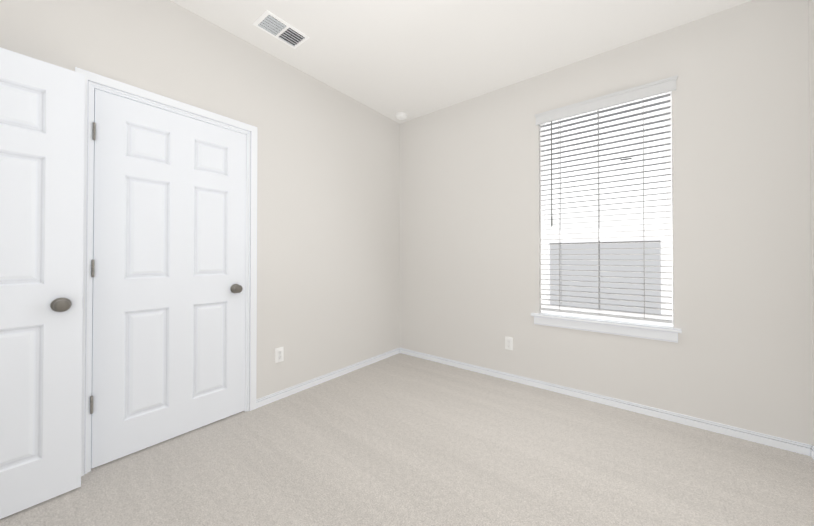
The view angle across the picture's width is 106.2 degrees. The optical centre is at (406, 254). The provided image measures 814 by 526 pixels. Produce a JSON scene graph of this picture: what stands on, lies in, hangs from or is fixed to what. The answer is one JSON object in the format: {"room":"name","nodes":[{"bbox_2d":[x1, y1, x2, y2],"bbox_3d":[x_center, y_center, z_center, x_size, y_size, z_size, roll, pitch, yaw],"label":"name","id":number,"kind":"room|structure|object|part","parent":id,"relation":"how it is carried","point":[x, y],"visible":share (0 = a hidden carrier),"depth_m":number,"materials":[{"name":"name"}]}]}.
{"room":"empty bedroom","nodes":[
{"label":"empty bedroom","id":0,"kind":"room"},
{"bbox_2d":[0,47,84,518],"bbox_3d":[-1.847,0.121,1.201,0.159,2.018,0.790,0,-1,38],"label":"entry door","id":1,"kind":"structure","parent":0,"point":[42,106],"depth_m":1.40,"materials":[{"name":"white wood"}]},
{"bbox_2d":[0,0,399,398],"bbox_3d":[-1.186,-0.208,2.335,0.120,2.720,3.400,0,-1,38],"label":"wall","id":2,"kind":"structure","parent":0,"point":[328,229],"depth_m":2.51,"materials":[{"name":"white paint"}]},
{"bbox_2d":[75,67,256,475],"bbox_3d":[-1.472,0.122,1.970,0.120,2.053,0.827,0,-1,38],"label":"door frame","id":3,"kind":"structure","parent":2,"relation":"attached to","point":[93,87],"depth_m":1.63,"materials":[{"name":"white wood"}]},
{"bbox_2d":[90,89,245,467],"bbox_3d":[-1.441,0.127,1.940,0.159,2.018,0.794,0,-1,38],"label":"closet door","id":4,"kind":"structure","parent":2,"relation":"in","point":[168,267],"depth_m":1.86,"materials":[{"name":"white wood"}]},
{"bbox_2d":[275,347,283,362],"bbox_3d":[-1.017,0.803,2.438,0.008,0.115,0.070,0,-1,38],"label":"outlet","id":5,"kind":"object","parent":2,"relation":"attached to","point":[279,354],"visible":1,"depth_m":2.44,"materials":[{"name":"white plastic"}]},
{"bbox_2d":[256,347,399,407],"bbox_3d":[-0.620,1.127,2.936,0.013,0.060,1.656,0,-1,38],"label":"baseboard","id":6,"kind":"structure","parent":2,"relation":"attached to","point":[281,394],"depth_m":2.73,"materials":[{"name":"white wood"}]},
{"bbox_2d":[0,353,813,525],"bbox_3d":[-0.556,1.191,1.127,3.990,0.100,4.740,0,-1,38],"label":"floor","id":7,"kind":"structure","parent":0,"point":[399,439],"depth_m":1.63,"materials":[{"name":"carpet"}]},
{"bbox_2d":[170,0,751,123],"bbox_3d":[-0.556,-1.629,1.152,3.990,0.100,4.740,0,-1,38],"label":"ceiling","id":8,"kind":"structure","parent":0,"point":[411,59],"depth_m":2.20,"materials":[{"name":"white paint"}]},
{"bbox_2d":[253,10,309,48],"bbox_3d":[-0.878,-1.564,2.149,0.195,0.011,0.315,0,-1,38],"label":"ceiling vent","id":9,"kind":"object","parent":8,"relation":"in","point":[273,25],"visible":1,"depth_m":2.13,"materials":[{"name":"white plastic"}]},
{"bbox_2d":[396,112,406,119],"bbox_3d":[-0.061,-1.538,3.421,0.132,0.041,0.132,0,-1,38],"label":"smoke detector","id":10,"kind":"object","parent":8,"relation":"attached to","point":[401,115],"visible":1,"depth_m":3.38,"materials":[{"name":"white plastic"}]},
{"bbox_2d":[400,0,812,444],"bbox_3d":[1.148,-0.204,2.738,3.290,2.720,0.120,0,-1,38],"label":"wall","id":11,"kind":"structure","parent":0,"point":[739,354],"depth_m":2.09,"materials":[{"name":"white paint"}]},
{"bbox_2d":[505,337,512,349],"bbox_3d":[0.937,0.821,2.814,0.070,0.115,0.008,0,-1,38],"label":"outlet","id":12,"kind":"object","parent":11,"relation":"attached to","point":[508,343],"visible":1,"depth_m":2.81,"materials":[{"name":"white plastic"}]},
{"bbox_2d":[400,348,807,455],"bbox_3d":[1.098,1.125,2.680,3.030,0.060,0.013,0,-1,38],"label":"baseboard","id":13,"kind":"structure","parent":11,"relation":"attached to","point":[776,442],"depth_m":2.22,"materials":[{"name":"white wood"}]},
{"bbox_2d":[531,75,681,342],"bbox_3d":[1.510,-0.314,2.426,0.980,1.846,0.148,0,-1,38],"label":"window","id":14,"kind":"structure","parent":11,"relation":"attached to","point":[606,254],"depth_m":2.40,"materials":[{"name":"white plastic"}]},
{"bbox_3d":[1.494,0.560,2.398,0.980,0.096,0.096,0,-1,38],"label":"sill trim","id":15,"kind":"part","parent":14,"relation":"part of","materials":[{"name":"white wood"}]},
{"bbox_2d":[808,0,813,445],"bbox_3d":[1.305,-0.226,0.375,0.120,2.720,3.400,0,-1,38],"label":"wall","id":16,"kind":"structure","parent":0,"point":[811,48],"depth_m":1.73,"materials":[{"name":"white paint"}]},
{"bbox_2d":[808,444,813,459],"bbox_3d":[1.253,1.105,0.404,0.013,0.060,3.400,0,-1,38],"label":"baseboard","id":17,"kind":"structure","parent":16,"relation":"attached to","point":[810,447],"depth_m":1.73,"materials":[{"name":"white wood"}]}
]}

